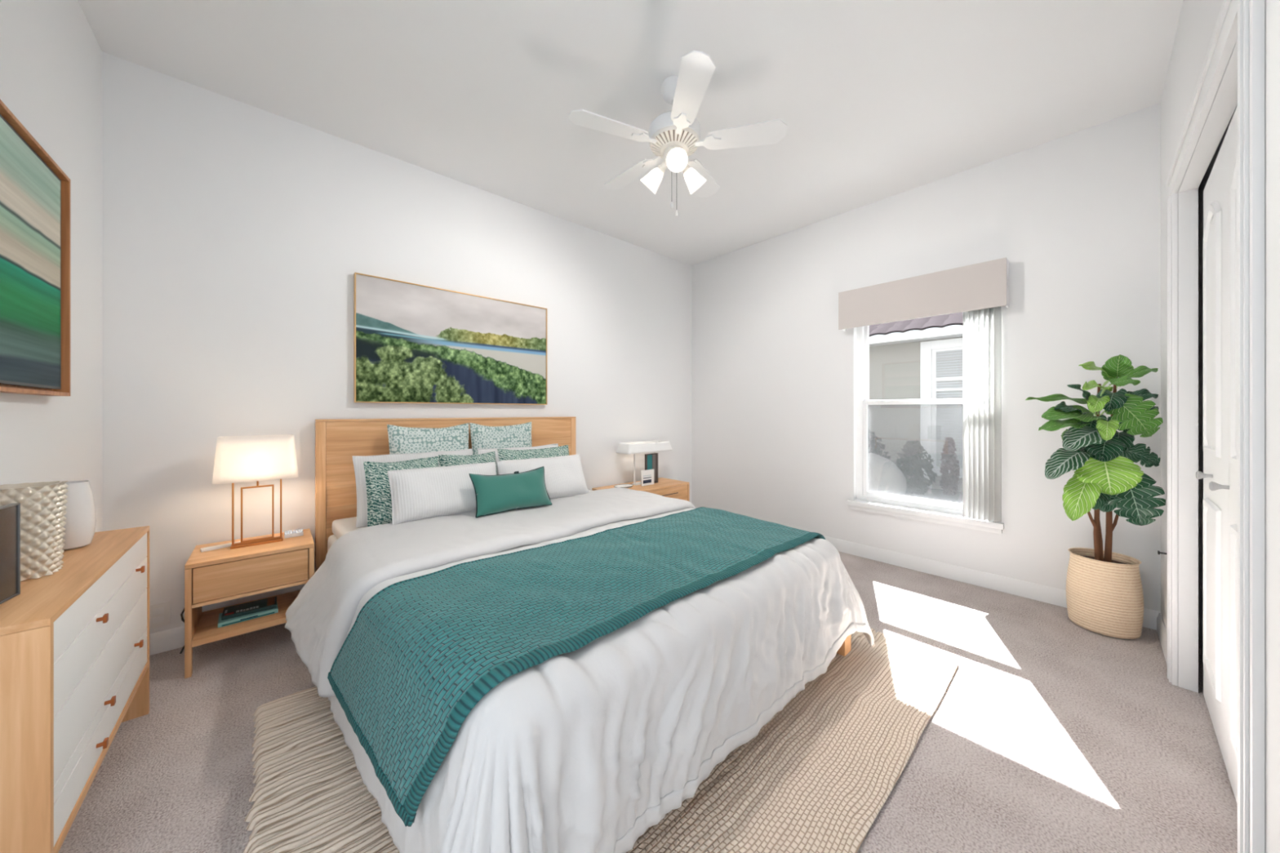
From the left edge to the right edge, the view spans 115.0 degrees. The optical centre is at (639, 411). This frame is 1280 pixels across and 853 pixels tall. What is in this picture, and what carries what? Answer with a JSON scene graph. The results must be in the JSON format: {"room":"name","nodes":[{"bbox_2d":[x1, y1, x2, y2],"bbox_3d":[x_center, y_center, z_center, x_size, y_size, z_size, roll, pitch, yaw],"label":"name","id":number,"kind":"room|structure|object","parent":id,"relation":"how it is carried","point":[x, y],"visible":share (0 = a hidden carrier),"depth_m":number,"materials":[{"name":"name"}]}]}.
{"room":"bedroom","nodes":[
{"label":"bedroom","id":0,"kind":"room"},
{"bbox_2d":[0,0,102,532],"bbox_3d":[-1.780,-0.233,1.058,0.100,2.740,1.955,0,0,-42],"label":"wall","id":1,"kind":"structure","parent":0,"point":[51,55],"depth_m":1.52,"materials":[{"name":"white paint"}]},
{"bbox_2d":[0,99,70,395],"bbox_3d":[-1.629,-0.426,1.000,0.045,0.749,1.067,0,0,-42],"label":"abstract painting","id":2,"kind":"object","parent":1,"relation":"attached to","point":[35,191],"visible":1,"depth_m":1.21,"materials":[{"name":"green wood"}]},
{"bbox_2d":[102,51,692,634],"bbox_3d":[-0.931,-0.233,3.205,4.235,2.740,0.100,0,0,-42],"label":"wall","id":3,"kind":"structure","parent":0,"point":[236,234],"depth_m":2.21,"materials":[{"name":"white paint"}]},
{"bbox_2d":[149,600,169,629],"bbox_3d":[-2.271,0.962,1.925,0.070,0.110,0.008,0,0,-42],"label":"wall outlet","id":4,"kind":"object","parent":3,"relation":"attached to","point":[159,613],"visible":0.89,"depth_m":1.92,"materials":[{"name":"white plastic"}]},
{"bbox_2d":[149,626,184,655],"bbox_3d":[-0.913,1.089,3.143,3.979,0.095,0.016,0,0,-42],"label":"baseboard","id":5,"kind":"structure","parent":3,"relation":"attached to","point":[160,642],"depth_m":1.94,"materials":[{"name":"white paint"}]},
{"bbox_2d":[353,272,546,404],"bbox_3d":[-1.224,-0.435,2.844,1.267,0.767,0.043,0,0,-42],"label":"landscape painting","id":6,"kind":"object","parent":3,"relation":"attached to","point":[413,343],"visible":1,"depth_m":2.73,"materials":[{"name":"paint"}]},
{"bbox_2d":[77,0,1182,265],"bbox_3d":[0.392,-1.663,1.736,4.235,0.120,4.055,0,0,-42],"label":"ceiling","id":7,"kind":"structure","parent":0,"point":[877,100],"depth_m":1.98,"materials":[{"name":"white paint"}]},
{"bbox_2d":[568,50,786,217],"bbox_3d":[0.140,-1.280,2.042,1.012,0.644,0.967,0,0,-42],"label":"ceiling fan","id":8,"kind":"object","parent":7,"relation":"hanging from","point":[674,135],"visible":1,"depth_m":1.92,"materials":[{"name":"white plastic"}]},
{"bbox_2d":[649,125,699,159],"bbox_3d":[0.169,-1.302,2.009,0.244,0.051,0.244,0,0,-42],"label":"vent grille","id":9,"kind":"object","parent":8,"relation":"attached to","point":[663,139],"depth_m":1.95,"materials":[{"name":"beige metal"}]},
{"bbox_2d":[57,551,1237,852],"bbox_3d":[0.377,1.187,1.722,4.195,0.100,4.055,0,0,-42],"label":"floor","id":10,"kind":"structure","parent":0,"point":[1048,733],"depth_m":1.39,"materials":[{"name":"carpet"}]},
{"bbox_2d":[0,525,149,852],"bbox_3d":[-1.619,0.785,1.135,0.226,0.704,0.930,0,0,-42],"label":"dresser","id":11,"kind":"object","parent":10,"relation":"on","point":[74,641],"visible":0.97,"depth_m":0.96,"materials":[{"name":"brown wood"}]},
{"bbox_2d":[0,502,20,604],"bbox_3d":[-1.442,0.324,0.879,0.056,0.216,0.168,0,0,-33],"label":"photo frame","id":12,"kind":"object","parent":11,"relation":"on","point":[10,513],"visible":1,"depth_m":0.94,"materials":[{"name":"grey"}]},
{"bbox_2d":[0,480,68,581],"bbox_3d":[-1.621,0.313,1.071,0.139,0.237,0.139,0,0,-42],"label":"vase","id":13,"kind":"object","parent":11,"relation":"on","point":[42,507],"visible":0.83,"depth_m":1.06,"materials":[{"name":"beige ceramic"}]},
{"bbox_2d":[62,480,96,550],"bbox_3d":[-1.805,0.329,1.292,0.100,0.207,0.100,0,0,-42],"label":"vase","id":14,"kind":"object","parent":11,"relation":"on","point":[81,517],"visible":0.62,"depth_m":1.28,"materials":[{"name":"white ceramic"}]},
{"bbox_2d":[184,528,314,678],"bbox_3d":[-1.891,0.896,2.008,0.432,0.482,0.348,0,0,-42],"label":"nightstand","id":15,"kind":"object","parent":10,"relation":"on","point":[224,574],"visible":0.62,"depth_m":1.88,"materials":[{"name":"brown wood"}]},
{"bbox_2d":[179,608,184,653],"bbox_3d":[-2.147,0.984,1.937,0.047,0.298,0.056,0,0,-42],"label":"power cord","id":16,"kind":"object","parent":15,"relation":"hanging from","point":[183,611],"visible":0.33,"depth_m":1.92,"materials":[{"name":"black plastic"}]},
{"bbox_2d":[200,541,240,551],"bbox_3d":[-2.004,0.648,1.964,0.032,0.012,0.150,0,0,36],"label":"book","id":17,"kind":"object","parent":15,"relation":"on","point":[224,545],"visible":0.64,"depth_m":1.94,"materials":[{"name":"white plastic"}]},
{"bbox_2d":[191,590,300,647],"bbox_3d":[-1.891,1.000,2.008,0.391,0.025,0.348,0,0,-42],"label":"shelf","id":18,"kind":"object","parent":15,"relation":"attached to","point":[206,630],"depth_m":1.90,"materials":[{"name":"brown wood"}]},
{"bbox_2d":[217,603,278,627],"bbox_3d":[-1.893,0.977,1.976,0.209,0.019,0.137,0,0,-42],"label":"book","id":19,"kind":"object","parent":15,"relation":"on","point":[243,618],"visible":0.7,"depth_m":1.93,"materials":[{"name":"teal paper"}]},
{"bbox_2d":[221,595,276,620],"bbox_3d":[-1.900,0.958,1.990,0.192,0.017,0.123,0,0,-42],"label":"book","id":20,"kind":"object","parent":19,"relation":"on","point":[243,609],"visible":1,"depth_m":1.97,"materials":[{"name":"black paper"}]},
{"bbox_2d":[266,596,275,605],"bbox_3d":[-1.844,0.950,2.039,0.030,0.001,0.100,0,0,-42],"label":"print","id":21,"kind":"object","parent":20,"relation":"on","point":[270,601],"depth_m":2.04,"materials":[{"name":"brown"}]},
{"bbox_2d":[212,434,297,549],"bbox_3d":[-1.891,0.388,2.018,0.305,0.532,0.170,0,0,-42],"label":"table lamp","id":22,"kind":"object","parent":15,"relation":"on","point":[237,459],"visible":1,"depth_m":1.96,"materials":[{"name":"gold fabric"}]},
{"bbox_2d":[284,528,303,538],"bbox_3d":[-1.814,0.636,2.138,0.075,0.036,0.045,0,0,-42],"label":"trinket box","id":23,"kind":"object","parent":15,"relation":"on","point":[290,534],"visible":1,"depth_m":2.12,"materials":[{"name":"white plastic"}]},
{"bbox_2d":[315,416,851,656],"bbox_3d":[-0.425,0.591,2.100,1.822,1.092,2.186,0,0,-42],"label":"bed","id":24,"kind":"object","parent":10,"relation":"on","point":[337,441],"visible":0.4,"depth_m":2.37,"materials":[{"name":"brown wood"}]},
{"bbox_2d":[327,488,592,551],"bbox_3d":[-0.463,0.787,2.078,1.641,0.356,2.037,0,0,-42],"label":"mattress","id":25,"kind":"object","parent":24,"relation":"on","point":[342,526],"visible":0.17,"depth_m":2.20,"materials":[{"name":"white fabric"}]},
{"bbox_2d":[363,456,438,526],"bbox_3d":[-1.265,0.432,2.204,0.365,0.343,0.163,0,0,-42],"label":"pillow","id":26,"kind":"object","parent":25,"relation":"on","point":[377,482],"visible":0.41,"depth_m":2.11,"materials":[{"name":"fabric"}]},
{"bbox_2d":[352,448,472,528],"bbox_3d":[-1.282,0.425,2.387,0.645,0.364,0.184,0,0,-42],"label":"bed pillow","id":27,"kind":"object","parent":25,"relation":"on","point":[361,487],"visible":0.23,"depth_m":2.23,"materials":[{"name":"white fabric"}]},
{"bbox_2d":[386,422,468,454],"bbox_3d":[-1.300,0.343,2.552,0.475,0.531,0.137,0,0,-42],"label":"square pillow","id":28,"kind":"object","parent":25,"relation":"on","point":[402,440],"visible":0.44,"depth_m":2.53,"materials":[{"name":"fabric"}]},
{"bbox_2d":[438,451,497,475],"bbox_3d":[-1.015,0.430,2.459,0.340,0.348,0.158,0,0,-42],"label":"pillow","id":29,"kind":"object","parent":25,"relation":"on","point":[444,460],"visible":0.16,"depth_m":2.46,"materials":[{"name":"fabric"}]},
{"bbox_2d":[469,422,531,454],"bbox_3d":[-0.958,0.343,2.881,0.455,0.531,0.124,0,0,-42],"label":"square pillow","id":30,"kind":"object","parent":25,"relation":"on","point":[517,435],"visible":0.33,"depth_m":2.86,"materials":[{"name":"fabric"}]},
{"bbox_2d":[477,443,558,475],"bbox_3d":[-0.795,0.424,2.825,0.605,0.360,0.173,0,0,-42],"label":"bed pillow","id":31,"kind":"object","parent":25,"relation":"on","point":[482,451],"visible":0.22,"depth_m":2.80,"materials":[{"name":"white fabric"}]},
{"bbox_2d":[497,444,568,460],"bbox_3d":[-0.679,0.422,2.763,0.535,0.362,0.165,0,0,-42],"label":"pillow","id":32,"kind":"object","parent":25,"relation":"on","point":[504,454],"visible":0.22,"depth_m":2.76,"materials":[{"name":"fabric"}]},
{"bbox_2d":[284,487,874,852],"bbox_3d":[-0.226,0.819,1.837,2.049,0.573,1.696,0,0,-42],"label":"duvet","id":33,"kind":"object","parent":25,"relation":"on","point":[588,748],"visible":0.68,"depth_m":1.13,"materials":[{"name":"white fabric"}]},
{"bbox_2d":[387,462,496,524],"bbox_3d":[-1.034,0.430,2.212,0.560,0.257,0.174,0,0,-42],"label":"bed pillow","id":34,"kind":"object","parent":33,"relation":"on","point":[416,494],"visible":0.81,"depth_m":2.12,"materials":[{"name":"white fabric"}]},
{"bbox_2d":[468,466,552,517],"bbox_3d":[-0.712,0.444,2.291,0.449,0.222,0.133,0,0,-42],"label":"lumbar cushion","id":35,"kind":"object","parent":33,"relation":"on","point":[495,494],"visible":1,"depth_m":2.24,"materials":[{"name":"teal fabric"}]},
{"bbox_2d":[496,454,589,498],"bbox_3d":[-0.602,0.429,2.607,0.600,0.266,0.178,0,0,-42],"label":"bed pillow","id":36,"kind":"object","parent":33,"relation":"on","point":[564,477],"visible":0.72,"depth_m":2.61,"materials":[{"name":"white fabric"}]},
{"bbox_2d":[327,506,825,826],"bbox_3d":[-0.056,0.736,1.692,1.916,0.356,0.919,0,0,-42],"label":"quilted throw","id":37,"kind":"object","parent":33,"relation":"on","point":[421,652],"visible":0.95,"depth_m":1.20,"materials":[{"name":"teal fabric"}]},
{"bbox_2d":[243,628,958,852],"bbox_3d":[-0.010,1.121,1.685,2.359,0.028,1.727,0,0,-42],"label":"area rug","id":38,"kind":"object","parent":10,"relation":"on","point":[815,777],"visible":0.27,"depth_m":1.26,"materials":[{"name":"fabric"}]},
{"bbox_2d":[591,477,688,501],"bbox_3d":[0.024,0.904,3.717,0.860,0.465,0.372,0,0,-42],"label":"nightstand","id":39,"kind":"object","parent":10,"relation":"on","point":[666,487],"visible":0.19,"depth_m":3.72,"materials":[{"name":"brown wood"}]},
{"bbox_2d":[613,484,633,488],"bbox_3d":[-0.144,0.663,3.598,0.189,0.016,0.136,0,0,-42],"label":"dish","id":40,"kind":"object","parent":39,"relation":"on","point":[624,486],"visible":0.84,"depth_m":3.62,"materials":[{"name":"white ceramic"}]},
{"bbox_2d":[615,440,672,485],"bbox_3d":[0.046,0.479,3.802,0.570,0.384,0.200,0,0,-42],"label":"table lamp","id":41,"kind":"object","parent":39,"relation":"on","point":[646,446],"visible":0.9,"depth_m":3.71,"materials":[{"name":"white plastic"}]},
{"bbox_2d":[640,469,653,486],"bbox_3d":[0.070,0.601,3.704,0.150,0.138,0.012,0,0,-42],"label":"upright book","id":42,"kind":"object","parent":39,"relation":"on","point":[646,476],"visible":1,"depth_m":3.69,"materials":[{"name":"white paper"}]},
{"bbox_2d":[644,453,657,483],"bbox_3d":[0.107,0.531,3.789,0.160,0.278,0.016,0,0,-42],"label":"picture frame","id":43,"kind":"object","parent":39,"relation":"on","point":[651,460],"visible":0.77,"depth_m":3.79,"materials":[{"name":"grey"}]},
{"bbox_2d":[647,454,652,470],"bbox_3d":[0.089,0.469,3.764,0.060,0.135,0.001,0,0,-42],"label":"print","id":44,"kind":"object","parent":43,"relation":"attached to","point":[649,456],"depth_m":3.76,"materials":[{"name":"teal paper"}]},
{"bbox_2d":[652,454,655,480],"bbox_3d":[0.130,0.524,3.801,0.040,0.245,0.001,0,0,-42],"label":"print","id":45,"kind":"object","parent":43,"relation":"attached to","point":[653,455],"depth_m":3.80,"materials":[{"name":"grey"}]},
{"bbox_2d":[1066,547,1143,639],"bbox_3d":[2.435,0.947,2.145,0.271,0.376,0.271,0,0,-42],"label":"basket","id":46,"kind":"object","parent":10,"relation":"on","point":[1105,598],"visible":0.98,"depth_m":2.06,"materials":[{"name":"beige wicker"}]},
{"bbox_2d":[1026,354,1165,562],"bbox_3d":[2.299,0.260,2.014,0.631,1.085,0.280,0,0,-4],"label":"potted plant","id":47,"kind":"object","parent":46,"relation":"on","point":[1104,479],"visible":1,"depth_m":2.02,"materials":[{"name":"green plant"}]},
{"bbox_2d":[692,102,1237,640],"bbox_3d":[1.947,-0.233,3.068,0.140,2.740,3.955,0,0,-42],"label":"wall","id":48,"kind":"structure","parent":0,"point":[1075,218],"depth_m":2.69,"materials":[{"name":"white paint"}]},
{"bbox_2d":[838,257,1008,330],"bbox_3d":[1.937,-0.789,2.884,0.119,0.292,0.990,0,0,-42],"label":"window valance","id":49,"kind":"object","parent":48,"relation":"attached to","point":[984,285],"visible":1,"depth_m":2.77,"materials":[{"name":"grey fabric"}]},
{"bbox_2d":[847,325,1004,533],"bbox_3d":[2.016,-0.029,2.947,0.170,1.603,0.932,0,0,-42],"label":"window","id":50,"kind":"structure","parent":48,"relation":"in","point":[946,513],"depth_m":3.11,"materials":[{"name":"white plastic"}]},
{"bbox_2d":[963,306,1001,522],"bbox_3d":[1.944,-0.081,2.886,0.087,1.545,0.913,0,0,-42],"label":"vertical blind","id":51,"kind":"object","parent":50,"relation":"attached to","point":[982,328],"visible":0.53,"depth_m":2.60,"materials":[{"name":"white plastic"}]},
{"bbox_2d":[694,506,1160,630],"bbox_3d":[1.633,1.089,3.300,0.016,0.095,3.190,0,0,-42],"label":"baseboard","id":52,"kind":"structure","parent":48,"relation":"attached to","point":[1047,594],"depth_m":2.70,"materials":[{"name":"white paint"}]},
{"bbox_2d":[1160,0,1279,852],"bbox_3d":[1.560,-0.233,1.055,3.130,2.740,0.050,0,0,-42],"label":"wall","id":53,"kind":"structure","parent":0,"point":[1197,20],"depth_m":0.81,"materials":[{"name":"white paint"}]},
{"bbox_2d":[1156,613,1167,665],"bbox_3d":[2.486,1.089,1.931,0.549,0.095,0.014,0,0,-42],"label":"baseboard","id":54,"kind":"structure","parent":53,"relation":"attached to","point":[1162,630],"depth_m":1.97,"materials":[{"name":"white paint"}]},
{"bbox_2d":[1157,550,1167,555],"bbox_3d":[2.397,0.650,1.866,0.020,0.014,0.036,0,0,-42],"label":"door stop","id":55,"kind":"object","parent":53,"relation":"attached to","point":[1158,552],"visible":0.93,"depth_m":1.87,"materials":[{"name":"grey metal"}]},
{"bbox_2d":[1195,128,1228,774],"bbox_3d":[2.026,0.125,1.437,0.556,2.000,0.076,0,0,-42],"label":"door","id":56,"kind":"structure","parent":53,"relation":"in","point":[1215,192],"depth_m":1.35,"materials":[{"name":"white paint"}]},
{"bbox_2d":[1165,0,1265,852],"bbox_3d":[1.785,0.074,1.276,1.360,2.125,0.075,0,0,-42],"label":"trim","id":57,"kind":"structure","parent":53,"relation":"attached to","point":[1240,24],"depth_m":0.88,"materials":[{"name":"white paint"}]},
{"bbox_2d":[1208,106,1237,803],"bbox_3d":[1.593,0.125,1.063,0.581,2.000,0.071,0,0,-42],"label":"door","id":58,"kind":"structure","parent":53,"relation":"in","point":[1232,487],"depth_m":1.17,"materials":[{"name":"white paint"}]},
{"label":"outside","id":59,"kind":"structure","parent":0,"visible":0},
{"bbox_2d":[902,487,963,503],"bbox_3d":[11.143,1.347,12.724,26.410,0.180,32.000,0,0,-42],"label":"ground","id":60,"kind":"structure","parent":59,"point":[932,494],"depth_m":6.06,"materials":[{"name":"grey snow"}]},
{"bbox_2d":[867,427,890,459],"bbox_3d":[3.442,0.694,6.798,1.272,1.226,1.256,0,0,-42],"label":"shrub","id":61,"kind":"object","parent":60,"relation":"on","point":[872,440],"visible":0.05,"depth_m":6.49,"materials":[{"name":"grey plant"}]},
{"bbox_2d":[867,453,906,495],"bbox_3d":[3.079,0.917,5.396,0.681,0.721,0.788,0,0,-42],"label":"boulder","id":62,"kind":"object","parent":60,"relation":"on","point":[884,476],"visible":0.45,"depth_m":5.10,"materials":[{"name":"grey stone"}]},
{"bbox_2d":[867,311,963,492],"bbox_3d":[5.358,-0.894,8.188,4.202,4.303,15.000,0,0,-42],"label":"house","id":63,"kind":"structure","parent":60,"relation":"on","point":[922,363],"depth_m":6.70,"materials":[{"name":"grey paint"}]},
{"bbox_2d":[936,349,963,466],"bbox_3d":[5.251,-0.053,6.114,0.010,1.840,1.340,0,0,-42],"label":"window","id":64,"kind":"structure","parent":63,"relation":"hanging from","point":[949,362],"depth_m":6.48,"materials":[{"name":"grey glass"}]},
{"bbox_2d":[894,440,937,494],"bbox_3d":[4.194,0.870,6.253,0.588,0.868,0.602,0,0,-42],"label":"shrub","id":65,"kind":"object","parent":60,"relation":"on","point":[913,448],"visible":0.9,"depth_m":6.16,"materials":[{"name":"grey plant"}]},
{"bbox_2d":[938,436,959,496],"bbox_3d":[4.642,0.843,6.117,0.268,0.919,0.266,0,0,-42],"label":"shrub","id":66,"kind":"object","parent":60,"relation":"on","point":[948,483],"visible":0.99,"depth_m":6.09,"materials":[{"name":"grey plant"}]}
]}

